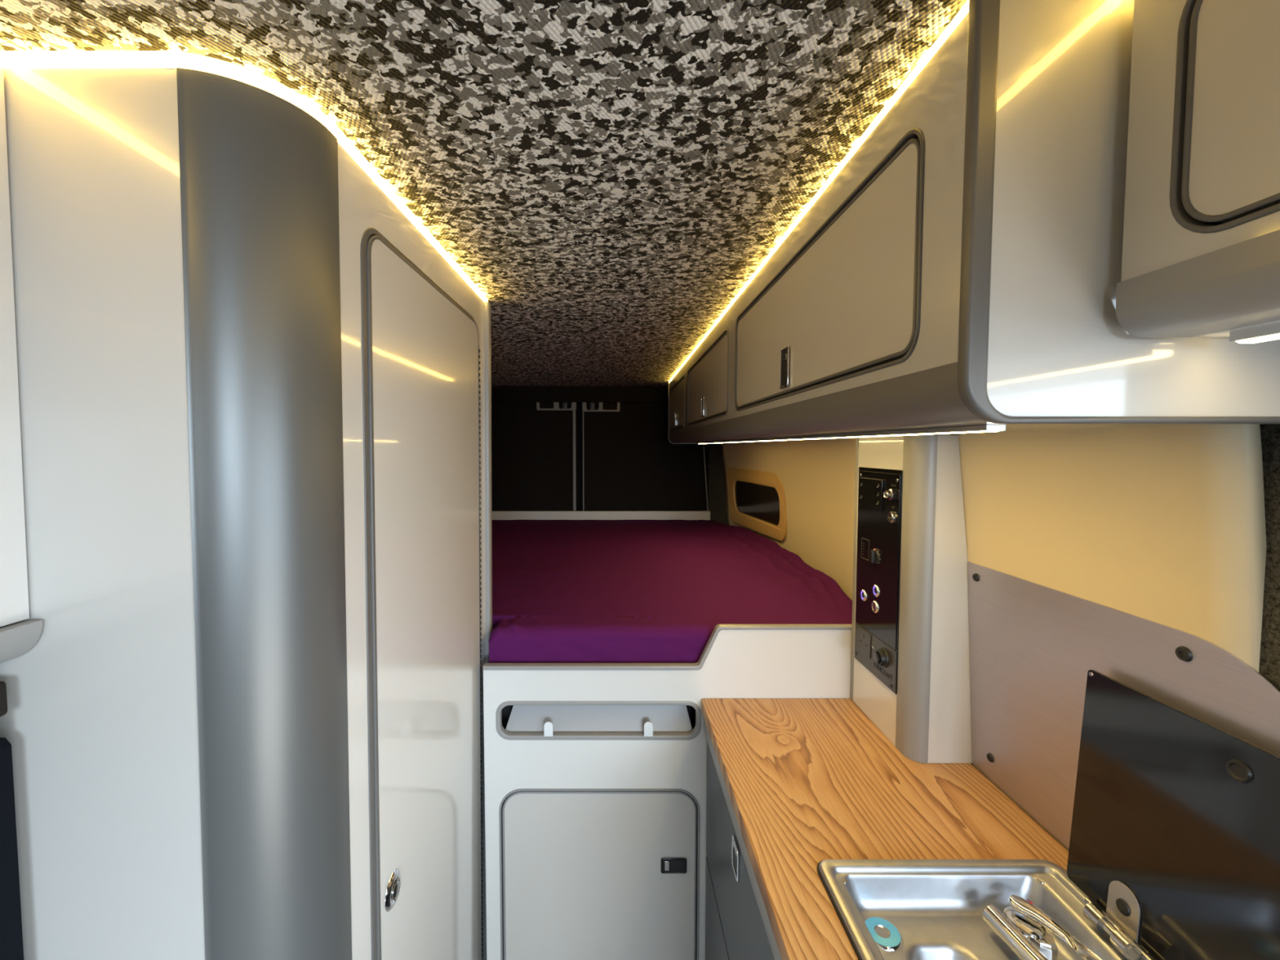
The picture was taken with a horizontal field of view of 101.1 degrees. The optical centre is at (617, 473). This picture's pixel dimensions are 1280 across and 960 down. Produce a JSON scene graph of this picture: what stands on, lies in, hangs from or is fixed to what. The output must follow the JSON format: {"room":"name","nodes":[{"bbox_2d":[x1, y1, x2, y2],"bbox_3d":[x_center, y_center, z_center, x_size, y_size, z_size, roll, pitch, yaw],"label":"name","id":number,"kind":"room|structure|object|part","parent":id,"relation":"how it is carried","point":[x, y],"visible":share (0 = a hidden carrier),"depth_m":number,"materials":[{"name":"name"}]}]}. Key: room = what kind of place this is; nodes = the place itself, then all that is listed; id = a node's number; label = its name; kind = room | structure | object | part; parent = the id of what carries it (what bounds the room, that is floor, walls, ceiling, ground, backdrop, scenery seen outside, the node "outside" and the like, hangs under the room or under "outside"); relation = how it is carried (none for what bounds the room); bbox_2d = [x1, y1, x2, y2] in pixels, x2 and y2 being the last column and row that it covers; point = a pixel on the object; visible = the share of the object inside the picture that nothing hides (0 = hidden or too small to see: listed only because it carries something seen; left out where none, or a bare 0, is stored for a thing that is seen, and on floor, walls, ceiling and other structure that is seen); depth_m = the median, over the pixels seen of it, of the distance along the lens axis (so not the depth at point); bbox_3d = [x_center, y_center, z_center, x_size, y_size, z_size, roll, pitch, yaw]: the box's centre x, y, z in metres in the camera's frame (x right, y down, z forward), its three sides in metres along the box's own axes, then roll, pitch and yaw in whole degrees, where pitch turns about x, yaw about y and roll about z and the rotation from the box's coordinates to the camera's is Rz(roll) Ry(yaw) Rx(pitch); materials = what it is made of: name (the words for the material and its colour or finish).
{"room":"vehicle interior","nodes":[
{"label":"vehicle interior","id":0,"kind":"room"},
{"bbox_2d":[0,0,968,386],"bbox_3d":[-0.100,-0.403,0.431,1.700,0.029,5.700,0,3,0],"label":"ceiling","id":1,"kind":"structure","parent":0,"point":[610,175],"depth_m":0.59,"materials":[{"name":"fabric"}]},
{"bbox_2d":[1115,0,1279,337],"bbox_3d":[0.527,-0.208,-0.297,0.256,0.268,1.427,0,3,0],"label":"locker","id":2,"kind":"object","parent":1,"relation":"attached to","point":[1201,245],"visible":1,"depth_m":0.36,"materials":[{"name":"grey plastic"}]},
{"bbox_3d":[0.408,-0.239,0.009,0.017,0.190,0.742,0,3,0],"label":"opening trim","id":3,"kind":"part","parent":2,"relation":"part of","materials":[{"name":"grey"}]},
{"bbox_3d":[0.409,-0.239,0.009,0.016,0.176,0.728,0,3,0],"label":"door edge trim","id":4,"kind":"part","parent":2,"relation":"part of","materials":[{"name":"grey plastic"}]},
{"bbox_3d":[0.410,-0.239,0.009,0.014,0.169,0.721,0,3,0],"label":"door","id":5,"kind":"part","parent":2,"relation":"part of","materials":[{"name":"grey plastic"}]},
{"bbox_2d":[1229,322,1279,343],"bbox_3d":[0.481,-0.074,-0.199,0.022,0.009,1.209,0,3,0],"label":"light","id":6,"kind":"object","parent":2,"relation":"attached to","point":[1271,331],"visible":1,"depth_m":0.39,"materials":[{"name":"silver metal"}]},
{"bbox_2d":[1235,333,1279,343],"bbox_3d":[0.481,-0.073,-0.199,0.017,0.007,1.205,0,3,0],"label":"diffuser","id":7,"kind":"object","parent":6,"relation":"attached to","point":[1240,338],"depth_m":0.39,"materials":[{"name":"beige plastic"}]},
{"bbox_2d":[491,386,668,511],"bbox_3d":[-0.100,0.396,3.269,1.700,1.846,0.148,0,3,0],"label":"door frame","id":8,"kind":"structure","parent":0,"point":[578,394],"depth_m":3.15,"materials":[{"name":"black"}]},
{"bbox_2d":[491,402,577,511],"bbox_3d":[-0.594,0.431,3.230,0.693,1.760,0.050,0,3,0],"label":"door","id":9,"kind":"structure","parent":8,"relation":"in","point":[534,445],"depth_m":3.20,"materials":[{"name":"black"}]},
{"bbox_2d":[492,511,710,519],"bbox_3d":[-0.187,0.265,3.157,1.486,0.079,0.020,0,3,0],"label":"board","id":10,"kind":"object","parent":8,"relation":"attached to","point":[496,515],"visible":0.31,"depth_m":3.15,"materials":[{"name":"beige wood"}]},
{"bbox_2d":[582,402,708,511],"bbox_3d":[0.194,0.432,3.217,0.812,1.760,0.076,0,3,0],"label":"door","id":11,"kind":"structure","parent":8,"relation":"in","point":[630,463],"depth_m":3.20,"materials":[{"name":"black"}]},
{"bbox_2d":[720,423,1266,851],"bbox_3d":[0.652,0.463,1.770,0.270,1.860,2.451,0,3,0],"label":"wall","id":12,"kind":"structure","parent":0,"point":[1166,526],"depth_m":0.67,"materials":[{"name":"beige paint"}]},
{"bbox_2d":[708,444,729,525],"bbox_3d":[0.644,0.403,3.139,0.192,1.846,0.370,0,3,0],"label":"trim","id":13,"kind":"structure","parent":12,"relation":"attached to","point":[717,491],"depth_m":3.08,"materials":[{"name":"grey carpet"}]},
{"bbox_2d":[727,467,786,541],"bbox_3d":[0.671,0.134,2.569,0.042,0.303,0.692,0,3,-8],"label":"window","id":14,"kind":"structure","parent":12,"relation":"in","point":[757,498],"depth_m":2.51,"materials":[{"name":"beige plastic"}]},
{"bbox_3d":[0.679,0.136,2.564,0.021,0.174,0.578,0,3,-7],"label":"pane","id":15,"kind":"part","parent":14,"relation":"part of","materials":[{"name":"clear glass"}]},
{"bbox_2d":[667,0,1279,444],"bbox_3d":[0.446,-0.276,1.689,0.328,0.346,2.533,0,3,0],"label":"locker","id":16,"kind":"object","parent":12,"relation":"attached to","point":[962,267],"depth_m":0.44,"materials":[{"name":"grey plastic"}]},
{"bbox_3d":[0.294,-0.326,2.586,0.017,0.226,0.673,0,3,0],"label":"opening trim","id":17,"kind":"part","parent":16,"relation":"part of","materials":[{"name":"grey"}]},
{"bbox_3d":[0.296,-0.326,2.586,0.014,0.203,0.650,0,3,0],"label":"door","id":18,"kind":"part","parent":16,"relation":"part of","materials":[{"name":"grey laminate"}]},
{"bbox_3d":[0.295,-0.326,2.586,0.016,0.210,0.657,0,3,0],"label":"door edge trim","id":19,"kind":"part","parent":16,"relation":"part of","materials":[{"name":"grey plastic"}]},
{"bbox_3d":[0.443,-0.333,2.947,0.315,0.337,0.012,0,3,0],"label":"rim trim","id":20,"kind":"part","parent":16,"relation":"part of","materials":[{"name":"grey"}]},
{"bbox_3d":[0.286,-0.223,1.764,0.002,0.068,0.042,0,3,0],"label":"latch frame","id":21,"kind":"part","parent":16,"relation":"part of","materials":[{"name":"silver metal"}]},
{"bbox_3d":[0.296,-0.285,1.758,0.014,0.203,0.767,0,3,0],"label":"door","id":22,"kind":"part","parent":16,"relation":"part of","materials":[{"name":"grey laminate"}]},
{"bbox_3d":[0.294,-0.285,1.758,0.017,0.226,0.790,0,3,0],"label":"opening trim","id":23,"kind":"part","parent":16,"relation":"part of","materials":[{"name":"grey"}]},
{"bbox_3d":[0.295,-0.285,1.758,0.016,0.210,0.774,0,3,0],"label":"door edge trim","id":24,"kind":"part","parent":16,"relation":"part of","materials":[{"name":"grey"}]},
{"bbox_3d":[0.286,-0.180,0.901,0.002,0.068,0.042,0,3,0],"label":"latch frame","id":25,"kind":"part","parent":16,"relation":"part of","materials":[{"name":"silver metal"}]},
{"bbox_3d":[0.290,-0.445,1.680,0.006,0.008,2.505,0,3,0],"label":"led strip","id":26,"kind":"part","parent":16,"relation":"part of","materials":[{"name":"yellow plastic"}]},
{"bbox_3d":[0.295,-0.298,1.690,0.015,0.285,2.515,0,3,0],"label":"panel","id":27,"kind":"part","parent":16,"relation":"part of","materials":[{"name":"grey laminate"}]},
{"bbox_3d":[0.296,-0.243,0.889,0.014,0.203,0.762,0,3,0],"label":"door","id":28,"kind":"part","parent":16,"relation":"part of","materials":[{"name":"grey laminate"}]},
{"bbox_3d":[0.295,-0.243,0.889,0.016,0.210,0.770,0,3,0],"label":"door edge trim","id":29,"kind":"part","parent":16,"relation":"part of","materials":[{"name":"grey plastic"}]},
{"bbox_3d":[0.294,-0.243,0.889,0.017,0.226,0.786,0,3,0],"label":"opening trim","id":30,"kind":"part","parent":16,"relation":"part of","materials":[{"name":"grey plastic"}]},
{"bbox_2d":[697,425,1005,444],"bbox_3d":[0.376,-0.091,1.470,0.019,0.007,1.896,0,3,0],"label":"light","id":31,"kind":"object","parent":16,"relation":"attached to","point":[977,428],"visible":1,"depth_m":0.69,"materials":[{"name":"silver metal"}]},
{"bbox_3d":[0.448,-0.214,0.431,0.324,0.346,0.014,0,3,0],"label":"rim trim","id":32,"kind":"part","parent":16,"relation":"part of","materials":[{"name":"grey plastic"}]},
{"bbox_3d":[0.447,-0.216,0.432,0.318,0.343,0.006,0,3,0],"label":"panel","id":33,"kind":"part","parent":16,"relation":"part of","materials":[{"name":"grey laminate"}]},
{"bbox_2d":[967,561,1279,848],"bbox_3d":[0.644,0.360,0.711,0.026,0.377,0.504,0,3,0],"label":"backsplash","id":34,"kind":"structure","parent":12,"relation":"attached to","point":[1033,646],"depth_m":0.77,"materials":[{"name":"grey plastic"}]},
{"bbox_2d":[1258,423,1279,691],"bbox_3d":[0.703,0.538,0.402,0.115,1.846,0.350,0,3,0],"label":"trim","id":35,"kind":"structure","parent":12,"relation":"attached to","point":[1269,655],"depth_m":0.52,"materials":[{"name":"black fabric"}]},
{"bbox_3d":[-0.100,1.471,0.523,1.700,0.030,5.700,0,3,0],"label":"floor","id":36,"kind":"structure","parent":0,"visible":0},
{"bbox_2d":[0,680,23,959],"bbox_3d":[-0.761,0.861,-0.211,0.358,1.256,1.494,0,3,0],"label":"base unit","id":37,"kind":"object","parent":36,"relation":"on","point":[11,948],"visible":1,"depth_m":0.50,"materials":[{"name":"black plastic"}]},
{"bbox_2d":[0,66,42,663],"bbox_3d":[-0.748,-0.061,-0.250,0.382,0.559,1.506,0,3,0],"label":"locker","id":38,"kind":"object","parent":37,"relation":"on","point":[17,637],"visible":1,"depth_m":0.49,"materials":[{"name":"white plastic"}]},
{"bbox_2d":[0,66,492,959],"bbox_3d":[-0.630,0.517,0.939,0.628,1.834,0.811,0,3,0],"label":"tall cabinet","id":39,"kind":"object","parent":36,"relation":"on","point":[244,717],"visible":0.99,"depth_m":0.53,"materials":[{"name":"grey laminate"}]},
{"bbox_3d":[-0.680,0.537,0.543,0.528,1.833,0.015,0,3,0],"label":"panel","id":40,"kind":"part","parent":39,"relation":"part of","materials":[{"name":"grey laminate"}]},
{"bbox_2d":[0,51,488,302],"bbox_3d":[-0.347,-0.403,0.860,0.225,0.011,0.854,1,3,18],"label":"led strip","id":41,"kind":"object","parent":39,"relation":"attached to","point":[171,60],"visible":0.99,"depth_m":0.49,"materials":[{"name":"beige plastic"}]},
{"bbox_3d":[-0.336,0.518,0.976,0.015,1.833,0.682,0,3,0],"label":"panel","id":42,"kind":"part","parent":39,"relation":"part of","materials":[{"name":"white laminate"}]},
{"bbox_3d":[-0.335,0.524,0.974,0.017,1.722,0.550,0,3,0],"label":"opening trim","id":43,"kind":"part","parent":39,"relation":"part of","materials":[{"name":"grey"}]},
{"bbox_3d":[-0.334,0.520,0.980,0.020,1.698,0.534,0,3,0],"label":"door edge trim","id":44,"kind":"part","parent":39,"relation":"part of","materials":[{"name":"grey plastic"}]},
{"bbox_3d":[-0.334,0.519,0.981,0.018,1.690,0.528,0,3,0],"label":"door","id":45,"kind":"part","parent":39,"relation":"part of","materials":[{"name":"white laminate"}]},
{"bbox_3d":[-0.325,0.501,1.330,0.015,1.833,0.028,0,3,0],"label":"edge trim","id":46,"kind":"part","parent":39,"relation":"part of","materials":[{"name":"grey plastic"}]},
{"bbox_2d":[483,623,852,959],"bbox_3d":[-0.138,0.839,2.202,1.585,1.066,1.925,0,3,0],"label":"bed base","id":47,"kind":"object","parent":36,"relation":"on","point":[595,774],"visible":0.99,"depth_m":1.24,"materials":[{"name":"white laminate"}]},
{"bbox_3d":[-0.044,0.577,1.237,0.479,0.093,0.018,0,3,0],"label":"slot trim","id":48,"kind":"part","parent":47,"relation":"part of","materials":[{"name":"grey plastic"}]},
{"bbox_3d":[-0.042,1.060,1.260,0.473,0.638,0.017,0,3,0],"label":"opening trim","id":49,"kind":"part","parent":47,"relation":"part of","materials":[{"name":"grey plastic"}]},
{"bbox_3d":[-0.042,1.060,1.261,0.458,0.624,0.016,0,3,0],"label":"door edge trim","id":50,"kind":"part","parent":47,"relation":"part of","materials":[{"name":"grey plastic"}]},
{"bbox_3d":[-0.042,1.060,1.262,0.450,0.616,0.014,0,3,0],"label":"door","id":51,"kind":"part","parent":47,"relation":"part of","materials":[{"name":"grey laminate"}]},
{"bbox_3d":[0.172,0.405,1.228,0.967,0.103,0.021,0,3,0],"label":"edge trim","id":52,"kind":"part","parent":47,"relation":"part of","materials":[{"name":"grey plastic"}]},
{"bbox_2d":[488,520,852,662],"bbox_3d":[-0.103,0.359,2.198,1.654,0.113,1.895,0,3,0],"label":"mattress","id":53,"kind":"object","parent":47,"relation":"on","point":[564,591],"visible":0.73,"depth_m":1.60,"materials":[{"name":"purple fabric"}]},
{"bbox_3d":[0.134,0.928,1.245,0.061,0.037,0.002,0,3,0],"label":"latch frame","id":54,"kind":"part","parent":47,"relation":"part of","materials":[{"name":"black plastic"}]},
{"bbox_2d":[702,715,782,959],"bbox_3d":[0.420,1.009,0.760,0.440,0.868,0.979,0,3,0],"label":"base cabinet","id":55,"kind":"object","parent":36,"relation":"on","point":[738,926],"visible":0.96,"depth_m":0.98,"materials":[{"name":"grey laminate"}]},
{"bbox_3d":[0.217,1.155,0.903,0.018,0.483,0.690,0,3,0],"label":"drawer","id":56,"kind":"part","parent":55,"relation":"part of","materials":[{"name":"grey laminate"}]},
{"bbox_3d":[0.206,0.670,0.917,0.004,0.056,0.042,0,3,0],"label":"latch frame","id":57,"kind":"part","parent":55,"relation":"part of","materials":[{"name":"silver metal"}]},
{"bbox_2d":[701,698,1068,959],"bbox_3d":[0.425,0.562,0.738,0.458,0.028,0.979,0,3,0],"label":"countertop","id":58,"kind":"structure","parent":55,"relation":"on","point":[808,782],"depth_m":0.86,"materials":[{"name":"brown wood"}]},
{"bbox_2d":[850,435,972,763],"bbox_3d":[0.590,0.228,1.085,0.134,0.604,0.254,0,3,0],"label":"pillar","id":59,"kind":"structure","parent":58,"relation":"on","point":[928,720],"depth_m":0.97,"materials":[{"name":"white laminate"}]},
{"bbox_3d":[0.548,0.222,1.204,0.014,0.604,0.015,0,3,0],"label":"edge trim","id":60,"kind":"part","parent":59,"relation":"part of","materials":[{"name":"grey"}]},
{"bbox_2d":[857,626,871,658],"bbox_3d":[0.537,0.368,1.149,0.002,0.052,0.062,0,3,0],"label":"socket","id":61,"kind":"object","parent":59,"relation":"attached to","point":[864,633],"depth_m":1.15,"materials":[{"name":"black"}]},
{"bbox_2d":[861,537,869,560],"bbox_3d":[0.538,0.164,1.142,0.001,0.045,0.036,0,3,0],"label":"switch","id":62,"kind":"object","parent":59,"relation":"attached to","point":[864,541],"depth_m":1.14,"materials":[{"name":"grey plastic"}]},
{"bbox_3d":[0.539,0.381,1.107,0.001,0.082,0.176,0,3,0],"label":"plate","id":63,"kind":"part","parent":59,"relation":"part of","materials":[{"name":"grey metal"}]},
{"bbox_2d":[874,652,880,662],"bbox_3d":[0.525,0.372,1.064,0.005,0.021,0.021,0,3,0],"label":"socket","id":64,"kind":"object","parent":59,"relation":"attached to","point":[877,655],"depth_m":1.06,"materials":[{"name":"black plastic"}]},
{"bbox_3d":[0.532,0.207,1.098,0.020,0.435,0.180,0,3,0],"label":"control panel","id":65,"kind":"part","parent":59,"relation":"part of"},
{"bbox_2d":[874,647,888,667],"bbox_3d":[0.532,0.372,1.064,0.012,0.039,0.039,0,3,0],"label":"socket","id":66,"kind":"object","parent":59,"relation":"attached to","point":[881,654],"depth_m":1.05,"materials":[{"name":"black plastic"}]},
{"bbox_2d":[883,490,891,498],"bbox_3d":[0.528,0.041,1.028,0.012,0.015,0.015,0,3,0],"label":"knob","id":67,"kind":"object","parent":59,"relation":"attached to","point":[887,494],"depth_m":1.02,"materials":[{"name":"silver metal"}]},
{"bbox_2d":[887,511,895,523],"bbox_3d":[0.535,0.086,1.030,0.006,0.022,0.022,0,3,0],"label":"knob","id":68,"kind":"object","parent":59,"relation":"attached to","point":[891,515],"depth_m":1.03,"materials":[{"name":"silver metal"}]},
{"bbox_3d":[0.551,0.233,0.981,0.017,0.605,0.062,-2,3,-30],"label":"rounded corner trim","id":69,"kind":"part","parent":59,"relation":"part of","materials":[{"name":"grey plastic"}]},
{"bbox_2d":[982,893,1102,959],"bbox_3d":[0.524,0.578,0.614,0.083,0.043,0.166,0,3,-6],"label":"tap","id":70,"kind":"object","parent":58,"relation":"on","point":[1023,926],"visible":1,"depth_m":0.65,"materials":[{"name":"silver metal"}]},
{"bbox_3d":[0.497,0.579,0.609,0.027,0.026,0.162,0,3,-6],"label":"spout","id":71,"kind":"part","parent":70,"relation":"part of","materials":[{"name":"silver metal"}]},
{"bbox_2d":[817,670,1279,959],"bbox_3d":[0.450,0.458,0.522,0.351,0.384,0.431,0,3,0],"label":"sink","id":72,"kind":"object","parent":58,"relation":"in","point":[1174,850],"visible":0.98,"depth_m":0.62,"materials":[{"name":"metal"}]},
{"bbox_2d":[874,924,890,937],"bbox_3d":[0.343,0.594,0.682,0.019,0.002,0.019,1,3,22],"label":"drain","id":73,"kind":"object","parent":72,"relation":"on","point":[880,931],"depth_m":0.68,"materials":[{"name":"silver metal"}]},
{"bbox_2d":[818,859,1154,959],"bbox_3d":[0.445,0.600,0.529,0.335,0.100,0.427,0,3,0],"label":"basin","id":74,"kind":"object","parent":72,"relation":"in","point":[887,909],"depth_m":0.70,"materials":[{"name":"metal"}]},
{"bbox_3d":[0.596,0.550,0.498,0.009,0.009,0.340,0,3,0],"label":"hinge rod","id":75,"kind":"part","parent":72,"relation":"part of","materials":[{"name":"silver metal"}]},
{"bbox_3d":[0.615,0.410,0.512,0.022,0.288,0.382,0,3,0],"label":"glass lid","id":76,"kind":"part","parent":72,"relation":"part of","materials":[{"name":"black glass"}]}
]}

